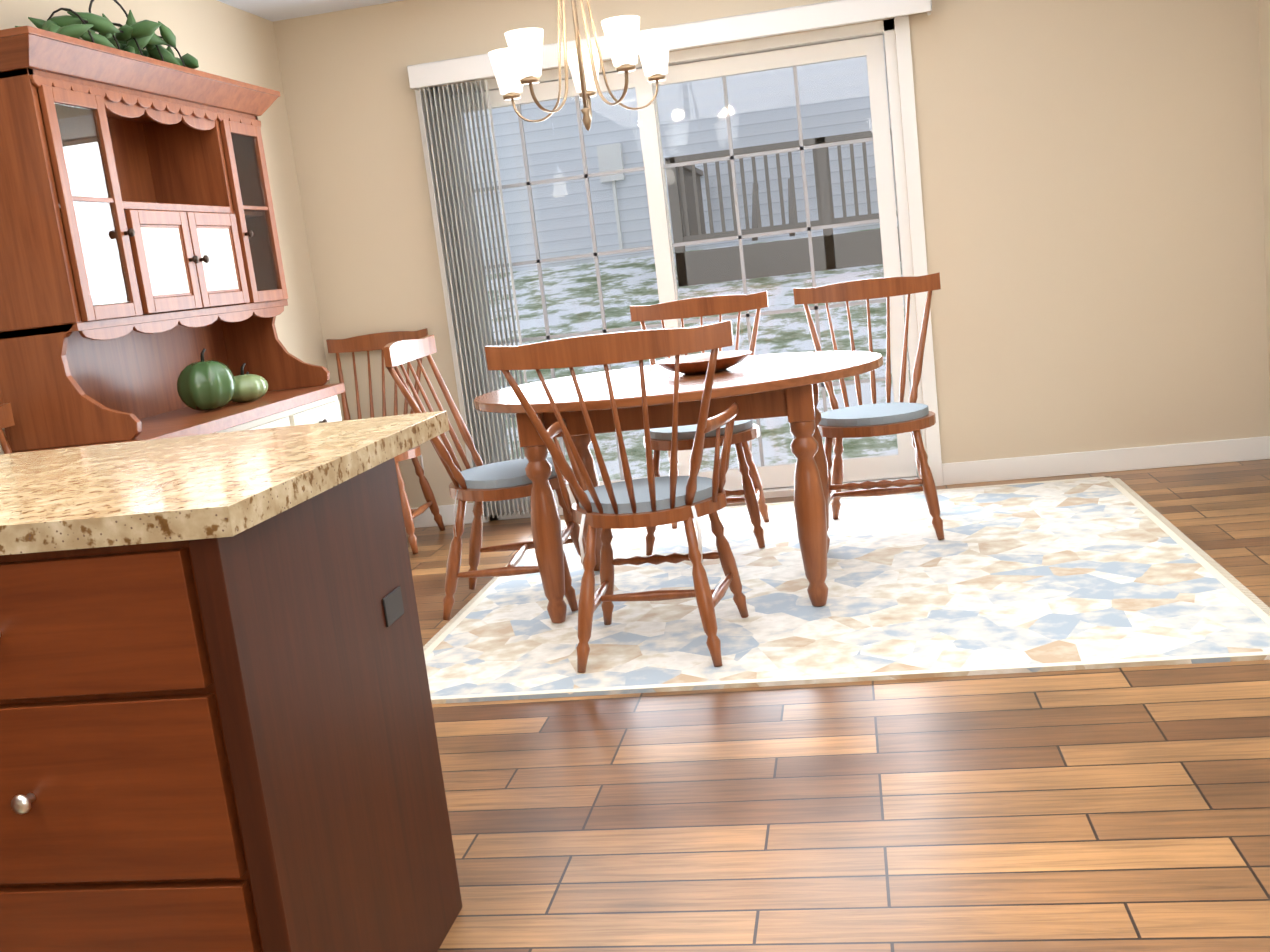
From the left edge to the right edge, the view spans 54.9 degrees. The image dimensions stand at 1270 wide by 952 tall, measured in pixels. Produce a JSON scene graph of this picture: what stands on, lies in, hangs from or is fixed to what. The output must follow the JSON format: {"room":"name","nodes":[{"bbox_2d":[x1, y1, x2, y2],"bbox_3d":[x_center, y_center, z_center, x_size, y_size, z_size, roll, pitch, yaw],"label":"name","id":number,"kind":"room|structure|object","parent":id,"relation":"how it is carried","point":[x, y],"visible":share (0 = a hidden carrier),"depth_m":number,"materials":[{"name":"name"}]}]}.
{"room":"kitchen","nodes":[
{"label":"kitchen","id":0,"kind":"room"},
{"bbox_2d":[0,0,329,453],"bbox_3d":[-2.229,-0.193,2.219,0.150,2.440,7.890,-5,10,10],"label":"wall","id":1,"kind":"structure","parent":0,"point":[216,37],"depth_m":5.50,"materials":[{"name":"beige paint"}]},
{"bbox_2d":[217,0,402,21],"bbox_3d":[-0.218,-1.611,1.607,4.550,0.080,7.890,-5,10,10],"label":"ceiling","id":2,"kind":"structure","parent":0,"point":[274,10],"depth_m":5.47,"materials":[{"name":"white paint"}]},
{"bbox_2d":[488,0,669,130],"bbox_3d":[-0.213,-1.563,4.031,0.614,0.839,0.611,-5,10,10],"label":"chandelier","id":3,"kind":"object","parent":2,"relation":"hanging from","point":[517,64],"visible":1,"depth_m":4.04,"materials":[{"name":"white glass"}]},
{"bbox_2d":[273,0,1269,520],"bbox_3d":[0.628,-1.112,5.558,4.400,2.440,0.150,-5,10,10],"label":"wall","id":4,"kind":"structure","parent":0,"point":[1093,194],"depth_m":5.33,"materials":[{"name":"beige paint"}]},
{"bbox_2d":[411,503,473,527],"bbox_3d":[-1.078,0.206,6.013,0.610,0.100,0.017,-5,10,10],"label":"baseboard","id":5,"kind":"structure","parent":4,"relation":"attached to","point":[426,519],"depth_m":5.98,"materials":[{"name":"white wood"}]},
{"bbox_2d":[407,0,931,90],"bbox_3d":[0.115,-1.897,5.339,2.295,0.100,0.105,-5,10,10],"label":"valance header","id":6,"kind":"object","parent":4,"relation":"attached to","point":[765,23],"visible":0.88,"depth_m":5.23,"materials":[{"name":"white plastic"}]},
{"bbox_2d":[415,15,942,522],"bbox_3d":[0.204,-0.909,5.650,2.220,2.110,0.145,-5,10,10],"label":"sliding door","id":7,"kind":"structure","parent":4,"relation":"in","point":[841,43],"depth_m":5.55,"materials":[{"name":"white"}]},
{"bbox_2d":[419,79,530,518],"bbox_3d":[-0.704,-0.789,5.689,0.322,1.990,0.087,-5,10,10],"label":"vertical blinds","id":8,"kind":"object","parent":7,"relation":"attached to","point":[472,259],"visible":0.92,"depth_m":5.64,"materials":[{"name":"white plastic"}]},
{"bbox_2d":[942,436,1269,484],"bbox_3d":[2.078,-0.066,5.433,1.390,0.100,0.014,-5,10,10],"label":"baseboard","id":9,"kind":"structure","parent":4,"relation":"attached to","point":[1151,457],"depth_m":5.42,"materials":[{"name":"white wood"}]},
{"bbox_2d":[405,459,1269,951],"bbox_3d":[0.071,0.845,2.036,4.550,0.060,7.890,-5,10,10],"label":"floor","id":10,"kind":"structure","parent":0,"point":[1125,809],"depth_m":2.54,"materials":[{"name":"brown wood"}]},
{"bbox_2d":[0,403,14,453],"bbox_3d":[-1.597,0.295,3.318,0.572,0.968,0.580,-5,10,10],"label":"chair","id":11,"kind":"object","parent":10,"relation":"on","point":[6,418],"visible":0.06,"depth_m":3.53,"materials":[{"name":"brown wood"}]},
{"bbox_2d":[0,26,344,452],"bbox_3d":[-1.530,-0.388,4.243,0.490,1.970,1.540,-5,10,10],"label":"hutch","id":12,"kind":"object","parent":10,"relation":"on","point":[141,266],"visible":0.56,"depth_m":3.93,"materials":[{"name":"brown wood"}]},
{"bbox_2d":[15,0,198,68],"bbox_3d":[-1.692,-1.468,4.047,0.310,0.243,0.798,-5,10,10],"label":"plant","id":13,"kind":"object","parent":12,"relation":"on","point":[131,35],"visible":0.69,"depth_m":3.98,"materials":[{"name":"green plant"}]},
{"bbox_2d":[0,458,461,951],"bbox_3d":[-0.770,0.479,1.969,0.693,0.876,0.679,-5,10,10],"label":"base cabinet","id":14,"kind":"object","parent":10,"relation":"on","point":[226,744],"visible":1,"depth_m":1.60,"materials":[{"name":"brown wood"}]},
{"bbox_2d":[0,411,448,555],"bbox_3d":[-0.942,0.117,2.048,1.057,0.235,0.900,-5,10,10],"label":"countertop","id":15,"kind":"structure","parent":14,"relation":"on","point":[213,485],"depth_m":1.83,"materials":[{"name":"stone"}]},
{"bbox_2d":[326,328,444,553],"bbox_3d":[-1.205,-0.159,5.657,0.500,0.968,0.572,-5,10,10],"label":"chair","id":16,"kind":"object","parent":10,"relation":"on","point":[373,341],"visible":0.38,"depth_m":5.80,"materials":[{"name":"brown wood"}]},
{"bbox_2d":[423,476,1269,703],"bbox_3d":[0.654,0.329,4.388,2.540,0.014,2.330,-5,10,10],"label":"rug","id":17,"kind":"object","parent":10,"relation":"on","point":[1102,572],"visible":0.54,"depth_m":3.85,"materials":[{"name":"fabric"}]},
{"bbox_2d":[383,335,594,619],"bbox_3d":[-0.506,-0.022,4.333,0.588,0.968,0.580,-5,10,10],"label":"chair","id":18,"kind":"object","parent":17,"relation":"on","point":[480,483],"visible":0.73,"depth_m":4.25,"materials":[{"name":"brown wood"}]},
{"bbox_2d":[484,320,748,672],"bbox_3d":[0.014,0.045,3.592,0.680,0.968,0.580,-5,10,10],"label":"chair","id":19,"kind":"object","parent":17,"relation":"on","point":[651,500],"visible":1,"depth_m":3.46,"materials":[{"name":"brown wood"}]},
{"bbox_2d":[474,350,882,622],"bbox_3d":[0.175,-0.002,4.244,1.400,0.796,1.080,-5,10,10],"label":"dining table","id":20,"kind":"object","parent":17,"relation":"on","point":[767,386],"visible":0.92,"depth_m":3.91,"materials":[{"name":"brown wood"}]},
{"bbox_2d":[630,291,769,554],"bbox_3d":[0.280,-0.227,4.973,0.580,0.968,0.580,-5,10,10],"label":"chair","id":21,"kind":"object","parent":17,"relation":"on","point":[744,432],"visible":0.46,"depth_m":5.05,"materials":[{"name":"brown wood"}]},
{"bbox_2d":[793,272,944,539],"bbox_3d":[0.945,-0.271,4.778,0.580,0.968,0.588,-5,10,10],"label":"chair","id":22,"kind":"object","parent":17,"relation":"on","point":[874,418],"visible":0.85,"depth_m":4.84,"materials":[{"name":"brown wood"}]},
{"bbox_2d":[1258,0,1269,411],"bbox_3d":[2.071,-0.549,1.353,0.150,2.440,7.740,-5,10,10],"label":"wall","id":23,"kind":"structure","parent":0,"point":[1264,23],"depth_m":5.04,"materials":[{"name":"beige paint"}]},
{"label":"outside","id":24,"kind":"structure","parent":0,"visible":0},
{"bbox_2d":[486,226,916,480],"bbox_3d":[3.770,-3.548,22.088,55.000,1.600,33.809,-5,10,10],"label":"ground","id":25,"kind":"structure","parent":24,"point":[550,274],"depth_m":10.94,"materials":[{"name":"white snow"}]},
{"bbox_2d":[464,39,897,274],"bbox_3d":[2.207,-6.412,17.710,28.000,6.700,6.120,-5,10,10],"label":"house","id":26,"kind":"structure","parent":25,"relation":"on","point":[603,216],"depth_m":15.43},
{"bbox_2d":[665,130,900,286],"bbox_3d":[4.644,-3.210,13.433,8.220,1.430,2.780,-5,10,10],"label":"deck","id":27,"kind":"object","parent":25,"relation":"on","point":[779,260],"depth_m":12.68,"materials":[{"name":"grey wood"}]}
]}

